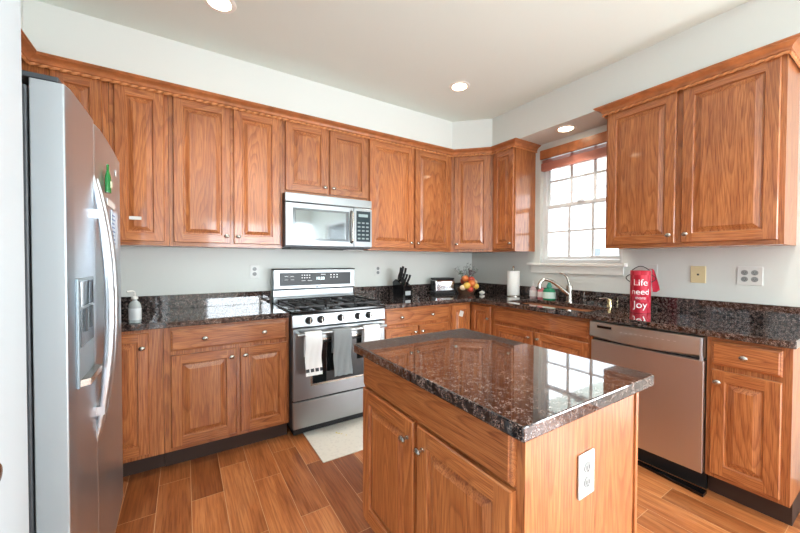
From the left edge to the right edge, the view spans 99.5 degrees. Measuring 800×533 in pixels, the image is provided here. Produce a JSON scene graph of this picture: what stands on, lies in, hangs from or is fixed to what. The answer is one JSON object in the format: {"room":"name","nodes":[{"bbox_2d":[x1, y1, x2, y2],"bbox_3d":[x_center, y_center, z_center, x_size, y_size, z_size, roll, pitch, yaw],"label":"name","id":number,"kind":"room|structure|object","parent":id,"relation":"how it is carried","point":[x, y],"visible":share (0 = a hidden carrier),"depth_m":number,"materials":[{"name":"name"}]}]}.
{"room":"kitchen","nodes":[
{"label":"kitchen","id":0,"kind":"room"},
{"bbox_2d":[14,0,28,532],"bbox_3d":[0.132,-0.062,-1.639,0.920,2.745,5.142,0,1,-33],"label":"wall","id":1,"kind":"structure","parent":0,"point":[17,10],"depth_m":0.76,"materials":[{"name":"grey paint"}]},
{"bbox_2d":[0,0,22,532],"bbox_3d":[-0.546,0.218,0.358,0.078,2.090,0.930,0,1,-33],"label":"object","id":2,"kind":"structure","parent":1,"relation":"in","point":[11,521],"depth_m":0.69,"materials":[{"name":"grey paint"}]},
{"bbox_2d":[120,246,471,302],"bbox_3d":[-0.896,-0.150,3.165,4.450,2.745,0.150,0,1,-33],"label":"wall","id":3,"kind":"structure","parent":0,"point":[146,271],"depth_m":2.83,"materials":[{"name":"white paint"}]},
{"bbox_2d":[21,57,108,142],"bbox_3d":[-2.183,-0.669,2.052,0.686,1.062,0.324,0,1,-33],"label":"upper cabinet","id":4,"kind":"object","parent":3,"relation":"attached to","point":[93,94],"visible":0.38,"depth_m":2.05,"materials":[{"name":"brown wood"}]},
{"bbox_2d":[109,82,169,246],"bbox_3d":[-1.764,-0.672,2.318,0.304,1.062,0.325,0,1,-33],"label":"upper cabinet","id":5,"kind":"object","parent":3,"relation":"attached to","point":[138,118],"visible":0.71,"depth_m":2.19,"materials":[{"name":"brown wood"}]},
{"bbox_2d":[121,291,270,311],"bbox_3d":[-1.621,0.273,2.129,1.706,0.104,0.829,0,1,-33],"label":"backsplash","id":6,"kind":"structure","parent":3,"relation":"attached to","point":[157,302],"depth_m":2.63,"materials":[{"name":"stone"}]},
{"bbox_2d":[168,95,281,248],"bbox_3d":[-1.313,-0.675,2.588,0.742,1.062,0.354,0,1,-33],"label":"upper cabinet","id":7,"kind":"object","parent":3,"relation":"attached to","point":[225,164],"visible":0.98,"depth_m":2.44,"materials":[{"name":"brown wood"}]},
{"bbox_2d":[250,265,258,277],"bbox_3d":[-1.229,0.042,2.861,0.072,0.116,0.009,0,1,-33],"label":"wall outlet","id":8,"kind":"object","parent":3,"relation":"attached to","point":[254,269],"visible":1,"depth_m":2.86,"materials":[{"name":"white plastic"}]},
{"bbox_2d":[282,120,367,200],"bbox_3d":[-0.680,-0.898,2.988,0.754,0.626,0.354,0,1,-33],"label":"upper cabinet","id":9,"kind":"object","parent":3,"relation":"attached to","point":[315,161],"visible":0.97,"depth_m":2.84,"materials":[{"name":"brown wood"}]},
{"bbox_2d":[282,192,371,250],"bbox_3d":[-0.659,-0.364,2.962,0.752,0.440,0.434,0,1,-33],"label":"microwave oven","id":10,"kind":"object","parent":9,"relation":"attached to","point":[309,222],"visible":1,"depth_m":2.79,"materials":[{"name":"grey paint"}]},
{"bbox_2d":[358,222,368,239],"bbox_3d":[-0.322,-0.312,2.972,0.106,0.150,0.001,0,1,-33],"label":"print","id":11,"kind":"object","parent":10,"relation":"attached to","point":[363,227],"depth_m":2.97,"materials":[{"name":"grey plastic"}]},
{"bbox_2d":[375,265,380,275],"bbox_3d":[-0.229,0.041,3.499,0.072,0.116,0.009,0,1,-33],"label":"wall outlet","id":12,"kind":"object","parent":3,"relation":"attached to","point":[377,267],"visible":1,"depth_m":3.50,"materials":[{"name":"white plastic"}]},
{"bbox_2d":[363,139,450,251],"bbox_3d":[0.057,-0.686,3.461,0.990,1.062,0.354,0,1,-33],"label":"upper cabinet","id":13,"kind":"object","parent":3,"relation":"attached to","point":[409,190],"visible":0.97,"depth_m":3.31,"materials":[{"name":"brown wood"}]},
{"bbox_2d":[439,155,499,252],"bbox_3d":[0.802,-0.690,3.784,0.611,1.062,0.611,0,1,-33],"label":"upper cabinet","id":14,"kind":"object","parent":3,"relation":"attached to","point":[471,176],"visible":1,"depth_m":3.56,"materials":[{"name":"brown wood"}]},
{"bbox_2d":[37,0,749,179],"bbox_3d":[2.414,-1.524,0.978,7.700,0.100,7.350,0,1,-33],"label":"ceiling","id":15,"kind":"structure","parent":0,"point":[407,54],"depth_m":2.21,"materials":[{"name":"white paint"}]},
{"bbox_2d":[203,0,236,13],"bbox_3d":[-1.025,-1.498,1.923,0.176,0.006,0.176,0,1,-33],"label":"recessed light","id":16,"kind":"object","parent":15,"relation":"in","point":[222,6],"visible":1,"depth_m":1.94,"materials":[{"name":"white"}]},
{"bbox_2d":[449,81,469,91],"bbox_3d":[0.499,-1.509,2.844,0.176,0.006,0.176,0,1,-33],"label":"recessed light","id":17,"kind":"object","parent":15,"relation":"in","point":[458,86],"visible":1,"depth_m":2.83,"materials":[{"name":"white"}]},
{"bbox_2d":[20,0,799,148],"bbox_3d":[-0.025,-1.344,1.829,4.100,0.305,3.000,0,1,-33],"label":"soffit","id":18,"kind":"structure","parent":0,"point":[753,24],"depth_m":2.37,"materials":[{"name":"white paint"}]},
{"bbox_2d":[21,29,540,156],"bbox_3d":[-0.080,-1.164,2.231,3.760,0.068,1.612,0,1,-33],"label":"crown molding","id":19,"kind":"structure","parent":18,"relation":"attached to","point":[30,55],"depth_m":2.42,"materials":[{"name":"brown wood"}]},
{"bbox_2d":[555,124,576,132],"bbox_3d":[1.449,-1.203,2.961,0.176,0.006,0.176,0,1,-33],"label":"recessed light","id":20,"kind":"object","parent":18,"relation":"in","point":[565,128],"visible":1,"depth_m":2.95,"materials":[{"name":"white"}]},
{"bbox_2d":[115,426,799,532],"bbox_3d":[2.405,1.320,1.027,7.700,0.100,7.350,0,1,-33],"label":"floor","id":21,"kind":"structure","parent":0,"point":[280,484],"depth_m":1.81,"materials":[{"name":"brown wood"}]},
{"bbox_2d":[22,70,122,532],"bbox_3d":[-1.479,0.364,1.157,0.841,1.775,0.945,0,1,-33],"label":"refrigerator","id":22,"kind":"object","parent":21,"relation":"on","point":[73,266],"visible":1,"depth_m":0.96,"materials":[{"name":"grey paint"}]},
{"bbox_2d":[104,164,112,193],"bbox_3d":[-1.135,-0.342,1.318,0.022,0.112,0.040,0,1,-33],"label":"magnet","id":23,"kind":"object","parent":22,"relation":"attached to","point":[108,184],"visible":1,"depth_m":1.31,"materials":[{"name":"green plastic"}]},
{"bbox_2d":[107,198,114,209],"bbox_3d":[-1.217,-0.261,1.427,0.002,0.026,0.190,0,1,-33],"label":"magnet","id":24,"kind":"object","parent":22,"relation":"attached to","point":[109,203],"visible":0.93,"depth_m":1.41,"materials":[{"name":"white plastic"}]},
{"bbox_2d":[111,210,117,248],"bbox_3d":[-1.264,-0.159,1.500,0.003,0.160,0.180,0,1,-34],"label":"paper note","id":25,"kind":"object","parent":22,"relation":"attached to","point":[114,217],"visible":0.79,"depth_m":1.51,"materials":[{"name":"white paper"}]},
{"bbox_2d":[121,328,164,476],"bbox_3d":[-1.933,0.803,1.939,0.969,0.874,0.831,0,1,-33],"label":"base cabinet","id":26,"kind":"object","parent":21,"relation":"on","point":[143,434],"visible":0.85,"depth_m":1.97,"materials":[{"name":"brown wood"}]},
{"bbox_2d":[121,291,289,331],"bbox_3d":[-1.620,0.292,2.128,1.706,0.142,0.831,0,1,-33],"label":"countertop","id":27,"kind":"structure","parent":26,"relation":"on","point":[180,310],"depth_m":2.42,"materials":[{"name":"stone"}]},
{"bbox_2d":[126,290,141,322],"bbox_3d":[-1.543,0.232,1.971,0.073,0.192,0.067,0,1,-11],"label":"lotion bottle","id":28,"kind":"object","parent":27,"relation":"on","point":[134,308],"visible":1,"depth_m":1.95,"materials":[{"name":"white plastic"}]},
{"bbox_2d":[164,318,288,466],"bbox_3d":[-1.259,0.796,2.471,0.736,0.874,0.658,0,1,-33],"label":"base cabinet","id":29,"kind":"object","parent":21,"relation":"on","point":[226,385],"visible":0.99,"depth_m":2.20,"materials":[{"name":"brown wood"}]},
{"bbox_2d":[271,268,386,435],"bbox_3d":[-0.597,0.625,2.819,0.749,1.205,0.726,0,1,-33],"label":"gas range","id":30,"kind":"object","parent":21,"relation":"on","point":[323,299],"visible":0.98,"depth_m":2.58,"materials":[{"name":"grey paint"}]},
{"bbox_2d":[285,274,337,280],"bbox_3d":[-0.784,0.098,3.028,0.482,0.056,0.001,0,1,-33],"label":"print","id":31,"kind":"object","parent":30,"relation":"attached to","point":[288,277],"depth_m":3.02,"materials":[{"name":"white paint"}]},
{"bbox_2d":[304,330,322,376],"bbox_3d":[-0.614,0.609,2.390,0.124,0.307,0.050,0,1,-33],"label":"dish towel","id":32,"kind":"object","parent":30,"relation":"hanging from","point":[313,341],"visible":1,"depth_m":2.38,"materials":[{"name":"white fabric"}]},
{"bbox_2d":[272,299,383,314],"bbox_3d":[-0.617,0.322,2.846,0.746,0.022,0.642,0,1,-33],"label":"cooktop","id":33,"kind":"object","parent":30,"relation":"in","point":[371,306],"depth_m":2.62,"materials":[{"name":"black"}]},
{"bbox_2d":[332,327,352,375],"bbox_3d":[-0.429,0.625,2.503,0.146,0.342,0.059,0,1,-33],"label":"dish towel","id":34,"kind":"object","parent":30,"relation":"hanging from","point":[341,337],"visible":1,"depth_m":2.49,"materials":[{"name":"grey fabric"}]},
{"bbox_2d":[362,324,379,341],"bbox_3d":[-0.226,0.593,2.637,0.144,0.282,0.050,0,1,-33],"label":"dish towel","id":35,"kind":"object","parent":30,"relation":"hanging from","point":[370,332],"visible":0.59,"depth_m":2.62,"materials":[{"name":"white fabric"}]},
{"bbox_2d":[303,417,362,462],"bbox_3d":[-0.268,1.232,2.533,0.790,0.008,0.435,0,1,-33],"label":"floor mat","id":36,"kind":"object","parent":21,"relation":"on","point":[331,442],"visible":0.46,"depth_m":2.41,"materials":[{"name":"beige fabric"}]},
{"bbox_2d":[383,304,448,338],"bbox_3d":[0.009,0.786,3.279,0.730,0.874,0.658,0,1,-33],"label":"base cabinet","id":37,"kind":"object","parent":21,"relation":"on","point":[408,321],"visible":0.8,"depth_m":3.01,"materials":[{"name":"brown wood"}]},
{"bbox_2d":[353,282,799,348],"bbox_3d":[0.949,0.291,2.628,1.619,0.142,2.749,0,1,-33],"label":"countertop","id":38,"kind":"structure","parent":37,"relation":"on","point":[764,324],"depth_m":2.34,"materials":[{"name":"stone"}]},
{"bbox_2d":[393,279,411,297],"bbox_3d":[0.022,0.218,3.420,0.105,0.177,0.187,-1,1,-39],"label":"knife block","id":39,"kind":"object","parent":38,"relation":"on","point":[403,290],"visible":0.89,"depth_m":3.37,"materials":[{"name":"black"}]},
{"bbox_2d":[397,267,401,280],"bbox_3d":[-0.004,0.076,3.395,0.024,0.137,0.065,-1,1,-39],"label":"kitchen knife","id":40,"kind":"object","parent":39,"relation":"on","point":[399,274],"visible":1,"depth_m":3.39,"materials":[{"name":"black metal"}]},
{"bbox_2d":[430,277,454,293],"bbox_3d":[0.467,0.213,3.788,0.267,0.178,0.150,0,1,-20],"label":"toaster","id":41,"kind":"object","parent":38,"relation":"on","point":[438,285],"visible":1,"depth_m":3.73,"materials":[{"name":"black"}]},
{"bbox_2d":[454,263,478,293],"bbox_3d":[0.737,0.129,3.750,0.278,0.348,0.245,0,1,-8],"label":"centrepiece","id":42,"kind":"object","parent":38,"relation":"on","point":[469,285],"visible":1,"depth_m":3.70,"materials":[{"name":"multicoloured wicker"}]},
{"bbox_2d":[457,287,475,293],"bbox_3d":[0.738,0.268,3.769,0.213,0.069,0.213,0,1,-33],"label":"basket","id":43,"kind":"object","parent":42,"relation":"on","point":[462,290],"depth_m":3.68,"materials":[{"name":"brown wicker"}]},
{"bbox_2d":[506,266,520,296],"bbox_3d":[1.183,0.152,3.535,0.150,0.312,0.150,0,1,-33],"label":"paper towel holder","id":44,"kind":"object","parent":38,"relation":"on","point":[513,267],"visible":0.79,"depth_m":3.49,"materials":[{"name":"silver metal"}]},
{"bbox_2d":[507,271,519,294],"bbox_3d":[1.183,0.171,3.535,0.126,0.250,0.126,0,1,-33],"label":"paper towel roll","id":45,"kind":"object","parent":44,"relation":"on","point":[513,277],"visible":0.99,"depth_m":3.48,"materials":[{"name":"white paper"}]},
{"bbox_2d":[529,281,536,297],"bbox_3d":[1.323,0.228,3.362,0.059,0.166,0.060,0,1,-15],"label":"soap bottle","id":46,"kind":"object","parent":38,"relation":"on","point":[533,291],"visible":1,"depth_m":3.35,"materials":[{"name":"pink plastic"}]},
{"bbox_2d":[537,284,543,298],"bbox_3d":[1.371,0.235,3.287,0.059,0.156,0.060,0,1,-15],"label":"soap bottle","id":47,"kind":"object","parent":38,"relation":"on","point":[539,292],"visible":0.6,"depth_m":3.27,"materials":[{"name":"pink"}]},
{"bbox_2d":[543,282,555,299],"bbox_3d":[1.402,0.232,3.183,0.112,0.166,0.078,1,1,27],"label":"dish soap bottle","id":48,"kind":"object","parent":38,"relation":"on","point":[549,293],"visible":0.97,"depth_m":3.15,"materials":[{"name":"green plastic"}]},
{"bbox_2d":[537,272,572,302],"bbox_3d":[1.371,0.184,3.005,0.345,0.269,0.066,0,1,-6],"label":"kitchen faucet","id":49,"kind":"object","parent":38,"relation":"on","point":[568,291],"visible":1,"depth_m":3.00,"materials":[{"name":"silver metal"}]},
{"bbox_2d":[599,298,611,305],"bbox_3d":[1.695,0.290,2.793,0.098,0.067,0.042,1,1,19],"label":"soap dispenser","id":50,"kind":"object","parent":38,"relation":"on","point":[609,301],"visible":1,"depth_m":2.77,"materials":[{"name":"gold metal"}]},
{"bbox_2d":[626,266,655,312],"bbox_3d":[1.729,0.162,2.436,0.128,0.334,0.130,0,1,-10],"label":"canister","id":51,"kind":"object","parent":38,"relation":"on","point":[640,280],"visible":1,"depth_m":2.39,"materials":[{"name":"metal"}]},
{"bbox_2d":[651,269,659,291],"bbox_3d":[1.811,0.099,2.415,0.068,0.165,0.011,1,1,35],"label":"cloth","id":52,"kind":"object","parent":51,"relation":"hanging from","point":[655,286],"visible":0.94,"depth_m":2.41,"materials":[{"name":"red fabric"}]},
{"bbox_2d":[449,302,493,334],"bbox_3d":[0.759,0.782,3.611,0.889,0.874,0.904,0,1,-33],"label":"base cabinet","id":53,"kind":"object","parent":21,"relation":"on","point":[479,317],"visible":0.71,"depth_m":3.27,"materials":[{"name":"brown wood"}]},
{"bbox_2d":[363,357,638,532],"bbox_3d":[0.293,0.821,1.311,0.629,0.874,0.848,0,1,-33],"label":"kitchen island","id":54,"kind":"object","parent":21,"relation":"on","point":[430,465],"visible":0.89,"depth_m":1.02,"materials":[{"name":"brown wood"}]},
{"bbox_2d":[354,328,653,442],"bbox_3d":[0.310,0.364,1.299,0.655,0.038,0.892,0,1,-33],"label":"island countertop","id":55,"kind":"structure","parent":54,"relation":"on","point":[526,392],"depth_m":1.08,"materials":[{"name":"stone"}]},
{"bbox_2d":[578,448,594,499],"bbox_3d":[0.525,0.584,0.953,0.078,0.124,0.009,0,1,-33],"label":"wall outlet","id":56,"kind":"object","parent":54,"relation":"attached to","point":[585,460],"visible":1,"depth_m":0.95,"materials":[{"name":"white plastic"}]},
{"bbox_2d":[584,461,590,472],"bbox_3d":[0.527,0.563,0.950,0.033,0.033,0.002,0,1,-33],"label":"socket","id":57,"kind":"object","parent":56,"relation":"attached to","point":[587,464],"depth_m":0.95,"materials":[{"name":"grey paint"}]},
{"bbox_2d":[584,476,590,487],"bbox_3d":[0.527,0.605,0.951,0.033,0.033,0.002,0,1,-33],"label":"socket","id":58,"kind":"object","parent":56,"relation":"attached to","point":[587,479],"depth_m":0.95,"materials":[{"name":"grey paint"}]},
{"bbox_2d":[493,303,594,358],"bbox_3d":[1.343,0.796,2.910,0.658,0.874,0.903,0,1,-33],"label":"base cabinet","id":59,"kind":"object","parent":21,"relation":"on","point":[561,333],"visible":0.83,"depth_m":2.68,"materials":[{"name":"brown wood"}]},
{"bbox_2d":[589,320,707,496],"bbox_3d":[1.735,0.810,2.252,0.646,0.870,0.618,0,1,-33],"label":"dishwasher","id":60,"kind":"object","parent":21,"relation":"on","point":[672,411],"visible":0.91,"depth_m":1.99,"materials":[{"name":"grey paint"}]},
{"bbox_2d":[705,337,799,525],"bbox_3d":[2.000,0.816,1.880,0.658,0.874,0.310,0,1,-33],"label":"base cabinet","id":61,"kind":"object","parent":21,"relation":"on","point":[752,442],"visible":0.99,"depth_m":1.70,"materials":[{"name":"brown wood"}]},
{"bbox_2d":[472,106,799,306],"bbox_3d":[2.865,-0.105,1.263,0.150,2.745,7.100,0,1,-33],"label":"wall","id":62,"kind":"structure","parent":0,"point":[780,264],"depth_m":2.44,"materials":[{"name":"white paint"}]},
{"bbox_2d":[493,147,535,251],"bbox_3d":[1.152,-0.683,3.474,0.354,1.062,0.283,0,1,-33],"label":"upper cabinet","id":63,"kind":"object","parent":62,"relation":"attached to","point":[514,169],"visible":0.95,"depth_m":3.37,"materials":[{"name":"brown wood"}]},
{"bbox_2d":[353,282,799,324],"bbox_3d":[0.949,0.272,2.628,1.619,0.104,2.749,0,1,-33],"label":"backsplash","id":64,"kind":"structure","parent":62,"relation":"attached to","point":[748,311],"depth_m":2.46,"materials":[{"name":"stone"}]},
{"bbox_2d":[527,142,627,275],"bbox_3d":[1.617,-0.541,3.128,0.165,1.215,0.920,0,1,-33],"label":"window","id":65,"kind":"structure","parent":62,"relation":"in","point":[569,264],"depth_m":3.16,"materials":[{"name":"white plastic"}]},
{"bbox_2d":[540,131,606,171],"bbox_3d":[1.624,-1.044,3.078,0.064,0.201,0.757,0,1,-33],"label":"window blind","id":66,"kind":"object","parent":65,"relation":"attached to","point":[600,151],"visible":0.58,"depth_m":3.09,"materials":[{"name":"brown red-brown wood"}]},
{"bbox_2d":[640,264,656,279],"bbox_3d":[1.912,0.041,2.609,0.014,0.118,0.118,0,1,-33],"label":"wall switch","id":67,"kind":"object","parent":62,"relation":"attached to","point":[649,266],"visible":0.52,"depth_m":2.60,"materials":[{"name":"white plastic"}]},
{"bbox_2d":[690,266,705,282],"bbox_3d":[2.076,0.056,2.358,0.007,0.118,0.085,0,1,-33],"label":"phone jack","id":68,"kind":"object","parent":62,"relation":"attached to","point":[697,273],"visible":1,"depth_m":2.35,"materials":[{"name":"beige plastic"}]},
{"bbox_2d":[605,54,799,249],"bbox_3d":[1.924,-0.660,2.263,0.354,1.062,0.915,0,1,-33],"label":"upper cabinet","id":69,"kind":"object","parent":62,"relation":"attached to","point":[711,163],"visible":0.99,"depth_m":2.06,"materials":[{"name":"brown wood"}]},
{"bbox_2d":[593,33,799,118],"bbox_3d":[1.912,-1.159,2.245,0.386,0.068,1.039,0,1,-33],"label":"crown molding","id":70,"kind":"structure","parent":69,"relation":"attached to","point":[790,45],"depth_m":2.02,"materials":[{"name":"brown wood"}]},
{"bbox_2d":[737,267,762,285],"bbox_3d":[2.212,0.060,2.143,0.009,0.118,0.118,0,1,-33],"label":"wall outlet","id":71,"kind":"object","parent":62,"relation":"attached to","point":[745,275],"visible":1,"depth_m":2.14,"materials":[{"name":"white plastic"}]},
{"bbox_2d":[741,270,747,274],"bbox_3d":[2.197,0.039,2.160,0.002,0.033,0.033,0,1,-33],"label":"socket","id":72,"kind":"object","parent":71,"relation":"attached to","point":[743,272],"depth_m":2.16,"materials":[{"name":"grey paint"}]},
{"bbox_2d":[751,277,757,281],"bbox_3d":[2.222,0.082,2.122,0.002,0.033,0.033,0,1,-33],"label":"socket","id":73,"kind":"object","parent":71,"relation":"attached to","point":[753,279],"depth_m":2.12,"materials":[{"name":"grey paint"}]},
{"label":"outside","id":74,"kind":"structure","parent":0,"visible":0},
{"bbox_3d":[23.753,2.019,24.757,59.400,0.200,110.000,0,1,-33],"label":"ground","id":75,"kind":"structure","parent":74,"visible":0},
{"bbox_2d":[550,170,618,255],"bbox_3d":[11.283,-1.778,16.736,7.800,7.600,27.000,0,1,-33],"label":"house","id":76,"kind":"structure","parent":75,"relation":"on","point":[583,187],"depth_m":15.37,"materials":[{"name":"white"}]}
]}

